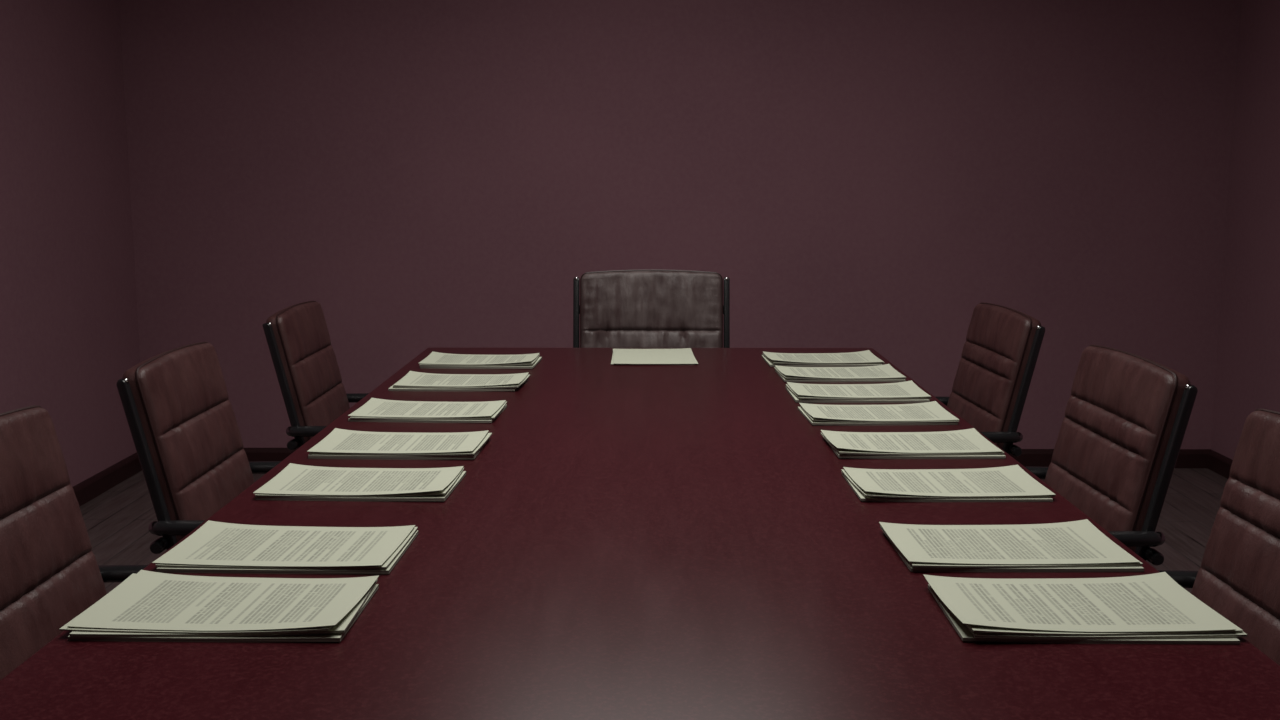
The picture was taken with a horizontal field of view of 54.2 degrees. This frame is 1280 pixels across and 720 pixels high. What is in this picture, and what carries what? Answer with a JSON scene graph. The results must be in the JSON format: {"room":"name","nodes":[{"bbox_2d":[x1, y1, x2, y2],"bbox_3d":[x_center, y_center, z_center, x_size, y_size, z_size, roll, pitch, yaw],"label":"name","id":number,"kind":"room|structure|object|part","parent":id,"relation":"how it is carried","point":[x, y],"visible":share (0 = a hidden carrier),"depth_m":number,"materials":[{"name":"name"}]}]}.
{"room":"conference room","nodes":[
{"label":"conference room","id":0,"kind":"room"},
{"bbox_2d":[0,0,139,486],"bbox_3d":[-2.216,-0.379,1.807,0.120,2.700,6.850,0,8,0],"label":"wall","id":1,"kind":"structure","parent":0,"point":[69,331],"depth_m":4.67,"materials":[{"name":"paint"}]},
{"bbox_2d":[73,452,141,506],"bbox_3d":[-2.148,0.919,1.990,0.016,0.080,6.834,0,8,0],"label":"baseboard","id":2,"kind":"structure","parent":1,"relation":"attached to","point":[94,486],"depth_m":4.97,"materials":[{"name":"red wood"}]},
{"bbox_2d":[80,468,1227,593],"bbox_3d":[0.129,1.009,1.993,4.810,0.100,7.090,0,8,0],"label":"floor","id":3,"kind":"structure","parent":0,"point":[117,521],"depth_m":4.54,"materials":[{"name":"brown wood"}]},
{"bbox_2d":[0,405,147,679],"bbox_3d":[-0.714,0.528,1.878,0.587,0.884,0.532,0,8,0],"label":"leather armchair","id":4,"kind":"object","parent":3,"relation":"on","point":[50,573],"visible":0.34,"depth_m":1.89,"materials":[{"name":"brown leather"}]},
{"bbox_3d":[-0.715,0.459,2.118,0.428,0.230,0.037,0,8,0],"label":"armrest","id":5,"kind":"part","parent":4,"relation":"part of","materials":[{"name":"black metal"}]},
{"bbox_2d":[116,342,281,553],"bbox_3d":[-0.708,0.416,2.641,0.587,0.884,0.532,0,8,0],"label":"leather armchair","id":6,"kind":"object","parent":3,"relation":"on","point":[184,429],"visible":0.37,"depth_m":2.49,"materials":[{"name":"brown leather"}]},
{"bbox_3d":[-0.923,0.274,2.401,0.131,0.480,0.019,0,8,0],"label":"rail","id":7,"kind":"part","parent":6,"relation":"part of","materials":[{"name":"black metal"}]},
{"bbox_3d":[-0.919,0.355,2.388,0.026,0.026,0.034,0,8,0],"label":"pivot knob","id":8,"kind":"part","parent":6,"relation":"part of","materials":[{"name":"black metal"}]},
{"bbox_3d":[-0.713,0.418,2.391,0.428,0.230,0.037,0,8,0],"label":"armrest","id":9,"kind":"part","parent":6,"relation":"part of","materials":[{"name":"black metal"}]},
{"bbox_3d":[-0.709,0.346,2.881,0.428,0.230,0.037,0,8,0],"label":"armrest","id":10,"kind":"part","parent":6,"relation":"part of","materials":[{"name":"black metal"}]},
{"bbox_2d":[262,301,368,449],"bbox_3d":[-0.700,0.283,3.537,0.587,0.884,0.532,0,8,0],"label":"leather armchair","id":11,"kind":"object","parent":3,"relation":"on","point":[303,357],"visible":0.36,"depth_m":3.37,"materials":[{"name":"brown leather"}]},
{"bbox_3d":[-0.916,0.141,3.297,0.131,0.480,0.019,0,8,0],"label":"rail","id":12,"kind":"part","parent":11,"relation":"part of","materials":[{"name":"black metal"}]},
{"bbox_3d":[-0.912,0.223,3.284,0.026,0.026,0.034,0,8,0],"label":"pivot knob","id":13,"kind":"part","parent":11,"relation":"part of","materials":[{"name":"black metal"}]},
{"bbox_3d":[-0.706,0.286,3.287,0.428,0.230,0.037,0,8,0],"label":"armrest","id":14,"kind":"part","parent":11,"relation":"part of","materials":[{"name":"black metal"}]},
{"bbox_3d":[-0.702,0.213,3.777,0.428,0.230,0.037,0,8,0],"label":"armrest","id":15,"kind":"part","parent":11,"relation":"part of","materials":[{"name":"black metal"}]},
{"bbox_2d":[0,348,1279,719],"bbox_3d":[0.016,0.565,2.093,1.280,0.750,3.135,0,8,0],"label":"conference table","id":16,"kind":"object","parent":3,"relation":"on","point":[623,542],"visible":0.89,"depth_m":1.44,"materials":[{"name":"red wood"}]},
{"bbox_2d":[59,570,378,641],"bbox_3d":[-0.464,0.276,1.414,0.306,0.020,0.189,0,8,2],"label":"paper stack","id":17,"kind":"object","parent":16,"relation":"on","point":[147,606],"visible":1,"depth_m":1.39,"materials":[{"name":"white paper"}]},
{"bbox_2d":[152,520,418,573],"bbox_3d":[-0.456,0.245,1.639,0.299,0.016,0.183,0,8,3],"label":"paper stack","id":18,"kind":"object","parent":16,"relation":"on","point":[215,547],"visible":1,"depth_m":1.62,"materials":[{"name":"white paper"}]},
{"bbox_2d":[253,463,465,500],"bbox_3d":[-0.439,0.192,1.985,0.296,0.018,0.183,0,8,2],"label":"paper stack","id":19,"kind":"object","parent":16,"relation":"on","point":[297,482],"visible":1,"depth_m":1.96,"materials":[{"name":"white paper"}]},
{"bbox_2d":[307,428,491,459],"bbox_3d":[-0.430,0.151,2.262,0.298,0.018,0.182,0,8,3],"label":"paper stack","id":20,"kind":"object","parent":16,"relation":"on","point":[340,443],"visible":1,"depth_m":2.23,"materials":[{"name":"white paper"}]},
{"bbox_2d":[348,398,506,422],"bbox_3d":[-0.435,0.104,2.589,0.297,0.017,0.185,0,8,3],"label":"paper stack","id":21,"kind":"object","parent":16,"relation":"on","point":[374,410],"visible":1,"depth_m":2.56,"materials":[{"name":"white paper"}]},
{"bbox_2d":[388,371,529,390],"bbox_3d":[-0.423,0.049,2.950,0.306,0.019,0.188,0,8,3],"label":"paper stack","id":22,"kind":"object","parent":16,"relation":"on","point":[412,381],"visible":1,"depth_m":2.92,"materials":[{"name":"white paper"}]},
{"bbox_2d":[418,351,541,368],"bbox_3d":[-0.416,-0.001,3.282,0.298,0.020,0.184,0,8,2],"label":"paper stack","id":23,"kind":"object","parent":16,"relation":"on","point":[437,360],"visible":1,"depth_m":3.24,"materials":[{"name":"white paper"}]},
{"bbox_2d":[611,348,697,364],"bbox_3d":[0.036,-0.010,3.395,0.228,0.005,0.292,0,8,-1],"label":"paper stack","id":24,"kind":"object","parent":16,"relation":"on","point":[684,356],"visible":1,"depth_m":3.37,"materials":[{"name":"white paper"}]},
{"bbox_2d":[762,350,884,366],"bbox_3d":[0.480,-0.004,3.311,0.299,0.019,0.184,0,8,-3],"label":"paper stack","id":25,"kind":"object","parent":16,"relation":"on","point":[862,358],"visible":0.99,"depth_m":3.28,"materials":[{"name":"white paper"}]},
{"bbox_2d":[774,364,905,381],"bbox_3d":[0.488,0.031,3.074,0.293,0.018,0.182,0,8,-2],"label":"paper stack","id":26,"kind":"object","parent":16,"relation":"on","point":[879,373],"visible":1,"depth_m":3.04,"materials":[{"name":"white paper"}]},
{"bbox_2d":[786,380,930,402],"bbox_3d":[0.484,0.071,2.804,0.298,0.019,0.186,0,8,-2],"label":"paper stack","id":27,"kind":"object","parent":16,"relation":"on","point":[907,391],"visible":1,"depth_m":2.77,"materials":[{"name":"white paper"}]},
{"bbox_2d":[798,401,958,424],"bbox_3d":[0.483,0.108,2.559,0.296,0.017,0.182,0,8,-2],"label":"paper stack","id":28,"kind":"object","parent":16,"relation":"on","point":[927,413],"visible":1,"depth_m":2.53,"materials":[{"name":"white paper"}]},
{"bbox_2d":[821,428,1005,458],"bbox_3d":[0.491,0.150,2.267,0.298,0.020,0.187,0,8,-2],"label":"paper stack","id":29,"kind":"object","parent":16,"relation":"on","point":[966,443],"visible":1,"depth_m":2.23,"materials":[{"name":"white paper"}]},
{"bbox_2d":[841,465,1055,501],"bbox_3d":[0.480,0.194,1.979,0.298,0.018,0.186,0,8,-2],"label":"paper stack","id":30,"kind":"object","parent":16,"relation":"on","point":[1012,483],"visible":1,"depth_m":1.96,"materials":[{"name":"white paper"}]},
{"bbox_2d":[879,519,1143,571],"bbox_3d":[0.482,0.243,1.645,0.299,0.017,0.187,0,8,-2],"label":"paper stack","id":31,"kind":"object","parent":16,"relation":"on","point":[1073,546],"visible":1,"depth_m":1.62,"materials":[{"name":"white paper"}]},
{"bbox_2d":[923,572,1246,643],"bbox_3d":[0.491,0.276,1.408,0.302,0.022,0.190,0,8,-1],"label":"paper stack","id":32,"kind":"object","parent":16,"relation":"on","point":[1154,608],"visible":1,"depth_m":1.39,"materials":[{"name":"white paper"}]},
{"bbox_2d":[573,270,729,347],"bbox_3d":[0.034,0.225,3.710,0.564,0.949,0.578,0,8,0],"label":"leather armchair","id":33,"kind":"object","parent":3,"relation":"on","point":[614,308],"visible":0.17,"depth_m":3.87,"materials":[{"name":"brown leather"}]},
{"bbox_3d":[-0.199,0.019,3.900,0.019,0.547,0.118,0,8,0],"label":"rail","id":34,"kind":"part","parent":33,"relation":"part of","materials":[{"name":"black metal"}]},
{"bbox_3d":[0.270,0.020,3.896,0.019,0.547,0.118,0,8,0],"label":"rail","id":35,"kind":"part","parent":33,"relation":"part of","materials":[{"name":"black metal"}]},
{"bbox_2d":[936,302,1044,456],"bbox_3d":[0.742,0.293,3.466,0.587,0.884,0.552,0,8,-3],"label":"leather armchair","id":36,"kind":"object","parent":3,"relation":"on","point":[1001,348],"visible":0.37,"depth_m":3.32,"materials":[{"name":"brown leather"}]},
{"bbox_3d":[0.732,0.222,3.716,0.428,0.230,0.037,0,8,-3],"label":"armrest","id":37,"kind":"part","parent":36,"relation":"part of","materials":[{"name":"black metal"}]},
{"bbox_3d":[0.760,0.298,3.207,0.428,0.230,0.037,0,8,-3],"label":"armrest","id":38,"kind":"part","parent":36,"relation":"part of","materials":[{"name":"black metal"}]},
{"bbox_3d":[0.966,0.233,3.212,0.026,0.026,0.034,0,8,-3],"label":"pivot knob","id":39,"kind":"part","parent":36,"relation":"part of","materials":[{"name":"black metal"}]},
{"bbox_3d":[0.968,0.152,3.226,0.131,0.480,0.019,0,8,-3],"label":"rail","id":40,"kind":"part","parent":36,"relation":"part of","materials":[{"name":"black metal"}]},
{"bbox_2d":[1026,345,1197,565],"bbox_3d":[0.735,0.425,2.575,0.587,0.884,0.552,0,8,-2],"label":"leather armchair","id":41,"kind":"object","parent":3,"relation":"on","point":[1122,431],"visible":0.39,"depth_m":2.43,"materials":[{"name":"brown leather"}]},
{"bbox_3d":[0.730,0.354,2.825,0.428,0.230,0.037,0,8,-2],"label":"armrest","id":42,"kind":"part","parent":41,"relation":"part of","materials":[{"name":"black metal"}]},
{"bbox_3d":[0.748,0.429,2.316,0.428,0.230,0.037,0,8,-2],"label":"armrest","id":43,"kind":"part","parent":41,"relation":"part of","materials":[{"name":"black metal"}]},
{"bbox_3d":[0.954,0.366,2.318,0.026,0.026,0.034,0,8,-2],"label":"pivot knob","id":44,"kind":"part","parent":41,"relation":"part of","materials":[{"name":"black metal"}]},
{"bbox_3d":[0.958,0.284,2.331,0.131,0.480,0.019,0,8,-2],"label":"rail","id":45,"kind":"part","parent":41,"relation":"part of","materials":[{"name":"black metal"}]},
{"bbox_2d":[1158,409,1279,664],"bbox_3d":[0.729,0.534,1.838,0.587,0.884,0.552,0,8,-1],"label":"leather armchair","id":46,"kind":"object","parent":3,"relation":"on","point":[1238,576],"visible":0.4,"depth_m":1.90,"materials":[{"name":"brown leather"}]},
{"bbox_3d":[0.728,0.463,2.088,0.428,0.230,0.037,0,8,-1],"label":"armrest","id":47,"kind":"part","parent":46,"relation":"part of","materials":[{"name":"black metal"}]},
{"bbox_2d":[119,0,1241,448],"bbox_3d":[0.157,-0.886,5.236,4.810,2.700,0.120,0,8,0],"label":"wall","id":48,"kind":"structure","parent":0,"point":[425,174],"depth_m":5.19,"materials":[{"name":"paint"}]},
{"bbox_2d":[243,448,1210,467],"bbox_3d":[0.157,0.420,5.360,4.570,0.080,0.016,0,8,0],"label":"baseboard","id":49,"kind":"structure","parent":48,"relation":"attached to","point":[1187,458],"depth_m":5.34,"materials":[{"name":"red wood"}]},
{"bbox_2d":[1211,0,1279,459],"bbox_3d":[2.474,-0.373,1.770,0.120,2.700,6.850,0,8,0],"label":"wall","id":50,"kind":"structure","parent":0,"point":[1248,357],"depth_m":5.00,"materials":[{"name":"paint"}]},
{"bbox_2d":[1208,450,1232,478],"bbox_3d":[2.406,0.924,1.954,0.016,0.080,6.834,0,8,0],"label":"baseboard","id":51,"kind":"structure","parent":50,"relation":"attached to","point":[1220,464],"depth_m":5.23,"materials":[{"name":"red wood"}]}
]}

